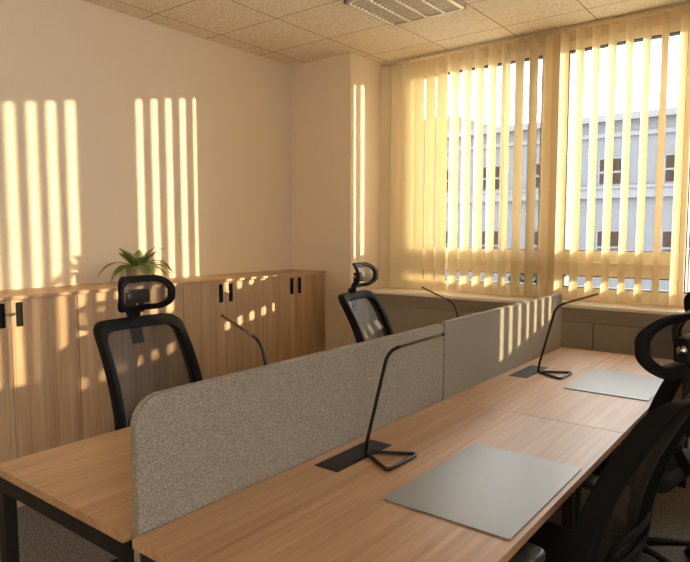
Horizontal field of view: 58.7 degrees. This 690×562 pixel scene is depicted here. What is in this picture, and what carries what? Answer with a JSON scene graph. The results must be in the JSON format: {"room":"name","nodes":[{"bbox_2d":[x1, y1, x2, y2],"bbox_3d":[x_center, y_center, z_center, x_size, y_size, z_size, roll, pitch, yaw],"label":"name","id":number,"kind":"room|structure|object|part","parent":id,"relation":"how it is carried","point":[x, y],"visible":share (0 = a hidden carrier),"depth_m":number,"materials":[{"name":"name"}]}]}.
{"room":"open-plan office","nodes":[
{"label":"open-plan office","id":0,"kind":"room"},
{"bbox_2d":[0,0,292,290],"bbox_3d":[-2.531,-0.214,2.998,0.200,2.940,8.060,4,6,38],"label":"wall","id":1,"kind":"structure","parent":0,"point":[131,134],"depth_m":4.17,"materials":[{"name":"paint"}]},
{"bbox_2d":[0,269,325,300],"bbox_3d":[-1.453,0.033,3.928,0.388,0.018,3.714,4,6,38],"label":"cabinet top","id":2,"kind":"object","parent":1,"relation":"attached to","point":[15,294],"visible":0.93,"depth_m":3.95,"materials":[{"name":"brown wood"}]},
{"bbox_2d":[99,246,173,283],"bbox_3d":[-1.324,-0.107,4.035,0.379,0.244,0.509,1,5,10],"label":"potted fern","id":3,"kind":"object","parent":2,"relation":"on","point":[139,266],"visible":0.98,"depth_m":3.97,"materials":[{"name":"green plant"}]},
{"bbox_2d":[126,265,148,283],"bbox_3d":[-1.366,-0.044,4.048,0.148,0.116,0.148,4,6,38],"label":"pot","id":4,"kind":"object","parent":3,"relation":"attached to","point":[134,271],"depth_m":3.98,"materials":[{"name":"ceramic"}]},
{"bbox_2d":[291,53,385,350],"bbox_3d":[-0.045,-0.419,5.510,0.650,2.940,0.550,4,6,38],"label":"wall pillar","id":5,"kind":"structure","parent":0,"point":[336,100],"depth_m":5.23,"materials":[{"name":"paint"}]},
{"bbox_2d":[0,476,689,561],"bbox_3d":[-0.023,1.458,1.189,6.540,0.100,8.060,4,6,38],"label":"floor","id":6,"kind":"structure","parent":0,"point":[41,539],"depth_m":3.06,"materials":[{"name":"carpet"}]},
{"bbox_2d":[0,294,81,507],"bbox_3d":[-1.908,0.658,3.388,0.388,1.138,0.741,4,6,38],"label":"storage cabinet","id":7,"kind":"object","parent":6,"relation":"on","point":[40,397],"visible":0.8,"depth_m":3.37,"materials":[{"name":"brown wood"}]},
{"bbox_3d":[-1.791,0.184,3.201,0.002,0.130,0.035,4,6,38],"label":"handle","id":8,"kind":"part","parent":7,"relation":"part of","materials":[{"name":"black plastic"}]},
{"bbox_3d":[-1.885,0.649,3.135,0.020,1.076,0.369,4,6,38],"label":"door","id":9,"kind":"part","parent":7,"relation":"part of","materials":[{"name":"brown wood"}]},
{"bbox_3d":[-1.735,0.178,3.273,0.002,0.130,0.035,4,6,38],"label":"handle","id":10,"kind":"part","parent":7,"relation":"part of","materials":[{"name":"black plastic"}]},
{"bbox_3d":[-1.658,0.625,3.427,0.020,1.076,0.368,4,6,38],"label":"door","id":11,"kind":"part","parent":7,"relation":"part of","materials":[{"name":"brown wood"}]},
{"bbox_2d":[0,427,133,561],"bbox_3d":[-0.364,0.936,2.431,0.743,0.740,1.598,4,6,38],"label":"office desk","id":12,"kind":"object","parent":6,"relation":"on","point":[84,486],"visible":0.42,"depth_m":1.88,"materials":[{"name":"brown wood"}]},
{"bbox_3d":[-1.109,1.010,2.042,0.042,0.656,0.042,4,6,38],"label":"leg","id":13,"kind":"part","parent":12,"relation":"part of","materials":[{"name":"black metal"}]},
{"bbox_3d":[-0.361,0.622,2.403,0.727,0.060,1.572,4,6,38],"label":"frame","id":14,"kind":"part","parent":12,"relation":"part of","materials":[{"name":"black metal"}]},
{"bbox_2d":[221,314,266,364],"bbox_3d":[-0.342,0.355,2.218,0.268,0.448,0.159,1,5,9],"label":"desk lamp","id":15,"kind":"object","parent":12,"relation":"on","point":[253,336],"visible":0.33,"depth_m":2.19,"materials":[{"name":"metal"}]},
{"bbox_3d":[-0.279,0.385,2.175,0.144,0.386,0.012,4,6,38],"label":"stem","id":16,"kind":"part","parent":15,"relation":"part of","materials":[{"name":"black metal"}]},
{"bbox_2d":[77,285,184,439],"bbox_3d":[-1.454,0.610,3.974,0.388,1.138,0.741,4,6,38],"label":"storage cabinet","id":17,"kind":"object","parent":6,"relation":"on","point":[97,418],"visible":0.3,"depth_m":3.68,"materials":[{"name":"brown wood"}]},
{"bbox_3d":[-1.431,0.602,3.720,0.020,1.076,0.368,4,6,38],"label":"door","id":18,"kind":"part","parent":17,"relation":"part of","materials":[{"name":"brown wood"}]},
{"bbox_3d":[-1.204,0.578,4.013,0.020,1.076,0.368,4,6,38],"label":"door","id":19,"kind":"part","parent":17,"relation":"part of","materials":[{"name":"brown wood"}]},
{"bbox_2d":[93,275,202,561],"bbox_3d":[-0.725,0.635,2.681,0.674,1.297,0.659,4,6,38],"label":"office chair","id":20,"kind":"object","parent":6,"relation":"on","point":[134,321],"visible":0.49,"depth_m":2.79,"materials":[{"name":"black fabric"}]},
{"bbox_3d":[-0.913,0.056,2.780,0.092,0.160,0.290,4,6,38],"label":"headrest frame","id":21,"kind":"part","parent":20,"relation":"part of","materials":[{"name":"black plastic"}]},
{"bbox_3d":[-0.886,0.445,2.790,0.264,0.550,0.458,4,6,38],"label":"frame","id":22,"kind":"part","parent":20,"relation":"part of","materials":[{"name":"black plastic"}]},
{"bbox_2d":[183,279,263,383],"bbox_3d":[-1.000,0.562,4.559,0.388,1.138,0.741,4,6,38],"label":"storage cabinet","id":23,"kind":"object","parent":6,"relation":"on","point":[221,348],"visible":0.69,"depth_m":4.41,"materials":[{"name":"brown wood"}]},
{"bbox_3d":[-0.977,0.554,4.306,0.020,1.076,0.368,4,6,38],"label":"door","id":24,"kind":"part","parent":23,"relation":"part of","materials":[{"name":"brown wood"}]},
{"bbox_3d":[-0.883,0.088,4.372,0.002,0.130,0.035,4,6,38],"label":"handle","id":25,"kind":"part","parent":23,"relation":"part of","materials":[{"name":"black plastic"}]},
{"bbox_3d":[-0.827,0.082,4.444,0.002,0.130,0.035,4,6,38],"label":"handle","id":26,"kind":"part","parent":23,"relation":"part of","materials":[{"name":"black plastic"}]},
{"bbox_3d":[-0.750,0.530,4.598,0.020,1.076,0.368,4,6,38],"label":"door","id":27,"kind":"part","parent":23,"relation":"part of","materials":[{"name":"brown wood"}]},
{"bbox_2d":[263,273,324,364],"bbox_3d":[-0.545,0.515,5.145,0.388,1.138,0.741,4,6,38],"label":"storage cabinet","id":28,"kind":"object","parent":6,"relation":"on","point":[293,306],"visible":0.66,"depth_m":4.99,"materials":[{"name":"brown wood"}]},
{"bbox_3d":[-0.523,0.506,4.891,0.020,1.076,0.368,4,6,38],"label":"door","id":29,"kind":"part","parent":28,"relation":"part of","materials":[{"name":"brown wood"}]},
{"bbox_3d":[-0.429,0.040,4.957,0.002,0.130,0.035,4,6,38],"label":"handle","id":30,"kind":"part","parent":28,"relation":"part of","materials":[{"name":"black plastic"}]},
{"bbox_3d":[-0.372,0.035,5.030,0.002,0.130,0.035,4,6,38],"label":"handle","id":31,"kind":"part","parent":28,"relation":"part of","materials":[{"name":"black plastic"}]},
{"bbox_3d":[-0.296,0.482,5.184,0.020,1.076,0.369,4,6,38],"label":"door","id":32,"kind":"part","parent":28,"relation":"part of","materials":[{"name":"brown wood"}]},
{"bbox_2d":[338,262,393,342],"bbox_3d":[0.325,0.538,3.872,0.674,1.297,0.659,2,5,28],"label":"office chair","id":33,"kind":"object","parent":6,"relation":"on","point":[352,295],"visible":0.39,"depth_m":3.97,"materials":[{"name":"black plastic"}]},
{"bbox_3d":[0.114,-0.038,3.936,0.092,0.160,0.290,2,5,28],"label":"headrest frame","id":34,"kind":"part","parent":33,"relation":"part of","materials":[{"name":"black plastic"}]},
{"bbox_3d":[0.145,0.350,3.951,0.264,0.550,0.458,2,5,28],"label":"frame","id":35,"kind":"part","parent":33,"relation":"part of","materials":[{"name":"black plastic"}]},
{"bbox_2d":[132,399,623,561],"bbox_3d":[0.262,0.975,1.948,0.761,0.741,1.598,4,6,38],"label":"office desk","id":36,"kind":"object","parent":6,"relation":"on","point":[331,506],"visible":0.85,"depth_m":1.70,"materials":[{"name":"brown wood"}]},
{"bbox_2d":[130,324,442,561],"bbox_3d":[-0.049,0.507,2.164,0.038,0.538,1.574,4,6,38],"label":"divider","id":37,"kind":"object","parent":36,"relation":"attached to","point":[196,445],"visible":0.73,"depth_m":1.87,"materials":[{"name":"grey fabric"}]},
{"bbox_2d":[364,332,444,470],"bbox_3d":[0.187,0.373,1.996,0.268,0.448,0.159,1,5,9],"label":"desk lamp","id":38,"kind":"object","parent":36,"relation":"on","point":[369,453],"visible":1,"depth_m":2.04,"materials":[{"name":"metal"}]},
{"bbox_3d":[0.124,0.396,2.044,0.144,0.386,0.012,4,6,38],"label":"stem","id":39,"kind":"part","parent":38,"relation":"part of","materials":[{"name":"black metal"}]},
{"bbox_2d":[384,443,581,539],"bbox_3d":[0.433,0.609,1.852,0.378,0.004,0.577,4,6,38],"label":"desk pad","id":40,"kind":"object","parent":36,"relation":"on","point":[490,490],"visible":1,"depth_m":1.80,"materials":[{"name":"grey leather"}]},
{"bbox_3d":[0.885,0.977,2.438,0.042,0.656,0.042,4,6,38],"label":"leg","id":41,"kind":"part","parent":36,"relation":"part of","materials":[{"name":"black metal"}]},
{"bbox_2d":[375,293,689,448],"bbox_3d":[2.483,0.712,3.848,5.484,0.955,0.175,4,6,38],"label":"radiator cover","id":42,"kind":"object","parent":6,"relation":"on","point":[584,329],"visible":0.18,"depth_m":4.39,"materials":[{"name":"paint"}]},
{"bbox_3d":[0.691,0.626,5.171,1.021,0.792,0.020,4,6,38],"label":"panel","id":43,"kind":"part","parent":42,"relation":"part of","materials":[{"name":"paint"}]},
{"bbox_3d":[1.425,0.672,4.605,0.822,0.792,0.020,4,6,38],"label":"panel","id":44,"kind":"part","parent":42,"relation":"part of","materials":[{"name":"paint"}]},
{"bbox_3d":[2.082,0.713,4.099,0.826,0.792,0.020,4,6,38],"label":"panel","id":45,"kind":"part","parent":42,"relation":"part of","materials":[{"name":"paint"}]},
{"bbox_2d":[445,347,689,526],"bbox_3d":[1.237,0.872,3.205,0.761,0.741,1.586,4,6,38],"label":"office desk","id":46,"kind":"object","parent":6,"relation":"on","point":[522,389],"visible":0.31,"depth_m":2.85,"materials":[{"name":"brown wood"}]},
{"bbox_2d":[440,293,561,399],"bbox_3d":[0.924,0.401,3.417,0.038,0.545,1.594,4,6,38],"label":"divider","id":47,"kind":"object","parent":46,"relation":"attached to","point":[479,347],"visible":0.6,"depth_m":3.21,"materials":[{"name":"grey fabric"}]},
{"bbox_2d":[537,293,597,378],"bbox_3d":[1.153,0.276,3.196,0.268,0.448,0.159,1,5,9],"label":"desk lamp","id":48,"kind":"object","parent":46,"relation":"on","point":[544,372],"visible":1,"depth_m":3.23,"materials":[{"name":"metal"}]},
{"bbox_3d":[1.090,0.298,3.243,0.144,0.386,0.012,4,6,38],"label":"stem","id":49,"kind":"part","parent":48,"relation":"part of","materials":[{"name":"black metal"}]},
{"bbox_3d":[0.925,0.973,2.490,0.042,0.656,0.042,4,6,38],"label":"leg","id":50,"kind":"part","parent":46,"relation":"part of","materials":[{"name":"black metal"}]},
{"bbox_2d":[563,369,663,400],"bbox_3d":[1.363,0.510,3.063,0.378,0.004,0.518,4,6,38],"label":"desk pad","id":51,"kind":"object","parent":46,"relation":"on","point":[605,382],"visible":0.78,"depth_m":3.03,"materials":[{"name":"grey leather"}]},
{"bbox_3d":[1.985,0.883,3.591,0.042,0.656,0.042,4,6,38],"label":"leg","id":52,"kind":"part","parent":46,"relation":"part of","materials":[{"name":"black metal"}]},
{"bbox_2d":[508,309,689,561],"bbox_3d":[0.671,0.708,1.785,0.674,1.297,0.659,5,7,45],"label":"office chair","id":53,"kind":"object","parent":6,"relation":"on","point":[658,434],"visible":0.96,"depth_m":1.54,"materials":[{"name":"black plastic"}]},
{"bbox_3d":[0.635,0.879,1.835,0.490,0.092,0.490,5,7,45],"label":"seat","id":54,"kind":"part","parent":53,"relation":"part of","materials":[{"name":"fabric"}]},
{"bbox_3d":[0.808,0.802,1.969,0.060,0.232,0.163,5,7,45],"label":"armrest","id":55,"kind":"part","parent":53,"relation":"part of","materials":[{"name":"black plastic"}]},
{"bbox_3d":[0.816,0.539,1.628,0.264,0.550,0.458,5,7,45],"label":"frame","id":56,"kind":"part","parent":53,"relation":"part of","materials":[{"name":"black plastic"}]},
{"bbox_3d":[0.840,0.155,1.573,0.092,0.160,0.290,5,7,45],"label":"headrest frame","id":57,"kind":"part","parent":53,"relation":"part of","materials":[{"name":"black plastic"}]},
{"bbox_2d":[591,291,689,561],"bbox_3d":[1.302,0.633,2.703,0.659,1.297,0.674,-5,6,-44],"label":"office chair","id":58,"kind":"object","parent":6,"relation":"on","point":[677,470],"visible":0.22,"depth_m":2.55,"materials":[{"name":"black plastic"}]},
{"bbox_3d":[1.126,0.752,2.577,0.163,0.232,0.060,-5,6,-44],"label":"armrest","id":59,"kind":"part","parent":58,"relation":"part of","materials":[{"name":"black plastic"}]},
{"bbox_3d":[1.267,0.804,2.754,0.490,0.092,0.490,-5,6,-44],"label":"seat","id":60,"kind":"part","parent":58,"relation":"part of","materials":[{"name":"fabric"}]},
{"bbox_3d":[1.444,0.465,2.544,0.458,0.550,0.264,-5,6,-44],"label":"frame","id":61,"kind":"part","parent":58,"relation":"part of","materials":[{"name":"black plastic"}]},
{"bbox_3d":[1.468,0.080,2.488,0.290,0.160,0.092,-5,6,-44],"label":"headrest frame","id":62,"kind":"part","parent":58,"relation":"part of","materials":[{"name":"black plastic"}]},
{"bbox_3d":[0.610,0.833,3.688,0.743,0.740,1.586,4,6,38],"label":"office desk","id":63,"kind":"object","parent":6,"relation":"on","visible":0},
{"bbox_2d":[422,286,458,316],"bbox_3d":[0.551,0.261,3.370,0.268,0.448,0.159,1,5,9],"label":"desk lamp","id":64,"kind":"object","parent":63,"relation":"on","point":[424,288],"visible":0.34,"depth_m":3.35,"materials":[{"name":"metal"}]},
{"bbox_3d":[0.614,0.291,3.326,0.144,0.386,0.012,4,6,38],"label":"stem","id":65,"kind":"part","parent":64,"relation":"part of","materials":[{"name":"black metal"}]},
{"bbox_2d":[82,0,689,65],"bbox_3d":[-0.023,-1.572,0.942,6.540,0.100,8.060,4,6,38],"label":"ceiling","id":66,"kind":"structure","parent":0,"point":[289,32],"depth_m":4.24,"materials":[{"name":"tile"}]},
{"bbox_2d":[344,0,465,26],"bbox_3d":[0.383,-1.745,3.872,0.567,0.029,0.549,4,6,38],"label":"recessed light","id":67,"kind":"object","parent":66,"relation":"in","point":[392,13],"visible":1,"depth_m":3.92,"materials":[{"name":"metal"}]},
{"bbox_2d":[386,7,689,307],"bbox_3d":[2.620,-0.291,3.943,5.490,2.940,0.260,4,6,38],"label":"wall","id":68,"kind":"structure","parent":0,"point":[675,15],"depth_m":4.55,"materials":[{"name":"paint"}]},
{"bbox_2d":[416,46,544,296],"bbox_3d":[1.049,-0.838,4.988,1.217,1.860,0.102,4,6,38],"label":"window","id":69,"kind":"structure","parent":68,"relation":"in","point":[541,49],"depth_m":4.77,"materials":[{"name":"paint"}]},
{"bbox_2d":[380,28,558,296],"bbox_3d":[0.922,-0.878,4.920,1.515,1.927,0.105,4,6,38],"label":"vertical blind","id":70,"kind":"object","parent":69,"relation":"attached to","point":[408,205],"visible":1,"depth_m":4.95,"materials":[{"name":"fabric"}]},
{"bbox_2d":[372,288,684,314],"bbox_3d":[2.471,0.221,3.792,5.490,0.027,0.225,4,6,38],"label":"window sill","id":71,"kind":"structure","parent":68,"relation":"attached to","point":[460,296],"depth_m":4.58,"materials":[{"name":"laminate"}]},
{"bbox_2d":[562,20,689,305],"bbox_3d":[2.360,-0.756,3.978,1.910,1.860,0.102,4,6,38],"label":"window","id":72,"kind":"structure","parent":68,"relation":"in","point":[665,256],"depth_m":4.22,"materials":[{"name":"paint"}]},
{"bbox_2d":[554,1,689,304],"bbox_3d":[2.299,-0.792,3.859,1.945,1.927,0.105,4,6,38],"label":"vertical blind","id":73,"kind":"object","parent":72,"relation":"attached to","point":[580,34],"visible":0.94,"depth_m":4.20,"materials":[{"name":"fabric"}]},
{"label":"outside","id":74,"kind":"structure","parent":0,"visible":0},
{"bbox_3d":[29.563,5.465,63.432,150.000,0.200,124.500,4,6,38],"label":"ground","id":75,"kind":"structure","parent":74,"visible":0},
{"bbox_2d":[424,116,486,134],"bbox_3d":[11.106,-5.761,66.368,17.500,21.700,10.000,4,6,38],"label":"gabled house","id":76,"kind":"structure","parent":75,"relation":"on","point":[448,117],"depth_m":59.25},
{"bbox_2d":[508,274,536,283],"bbox_3d":[8.589,3.477,28.500,2.163,9.448,2.213,4,6,38],"label":"tree","id":77,"kind":"object","parent":75,"relation":"on","point":[521,275],"visible":0.08,"depth_m":27.53,"materials":[{"name":"green plant"}]},
{"bbox_2d":[423,107,689,291],"bbox_3d":[11.683,-0.339,36.468,34.400,15.750,12.550,4,6,38],"label":"office building","id":78,"kind":"structure","parent":75,"relation":"on","point":[671,113],"depth_m":28.30,"materials":[{"name":"white concrete"}]},
{"bbox_3d":[5.490,-5.435,33.262,1.080,1.130,0.025,4,6,38],"label":"pane","id":79,"kind":"part","parent":78,"relation":"part of","materials":[{"name":"glass"}]},
{"bbox_3d":[7.626,-1.873,31.896,1.080,1.410,0.025,4,6,38],"label":"pane","id":80,"kind":"part","parent":78,"relation":"part of","materials":[{"name":"brown glass"}]},
{"bbox_3d":[7.626,-5.301,31.617,1.080,1.130,0.025,4,6,38],"label":"pane","id":81,"kind":"part","parent":78,"relation":"part of","materials":[{"name":"glass"}]},
{"bbox_3d":[9.841,-1.733,30.190,1.080,1.410,0.025,4,6,38],"label":"pane","id":82,"kind":"part","parent":78,"relation":"part of","materials":[{"name":"glass"}]},
{"bbox_3d":[9.841,-5.162,29.910,1.080,1.130,0.025,4,6,38],"label":"pane","id":83,"kind":"part","parent":78,"relation":"part of","materials":[{"name":"glass"}]},
{"bbox_3d":[11.683,-7.689,35.868,34.400,1.000,12.550,4,6,38],"label":"cornice","id":84,"kind":"part","parent":78,"relation":"part of","materials":[{"name":"white concrete"}]},
{"bbox_3d":[12.215,-1.584,28.361,1.080,1.410,0.025,4,6,38],"label":"pane","id":85,"kind":"part","parent":78,"relation":"part of","materials":[{"name":"brown glass"}]},
{"bbox_3d":[12.215,-5.013,28.082,1.080,1.130,0.025,4,6,38],"label":"pane","id":86,"kind":"part","parent":78,"relation":"part of","materials":[{"name":"brown glass"}]},
{"bbox_2d":[632,69,641,111],"bbox_3d":[13.030,-8.522,27.623,0.805,2.000,0.061,4,6,38],"label":"roof antenna","id":87,"kind":"object","parent":78,"relation":"on","point":[635,72],"visible":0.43,"depth_m":27.59,"materials":[{"name":"white metal"}]},
{"bbox_3d":[14.391,-4.876,26.405,1.080,1.130,0.025,4,6,38],"label":"pane","id":88,"kind":"part","parent":78,"relation":"part of","materials":[{"name":"brown glass"}]},
{"bbox_3d":[14.391,-1.448,26.685,1.080,1.410,0.025,4,6,38],"label":"pane","id":89,"kind":"part","parent":78,"relation":"part of","materials":[{"name":"brown glass"}]}
]}

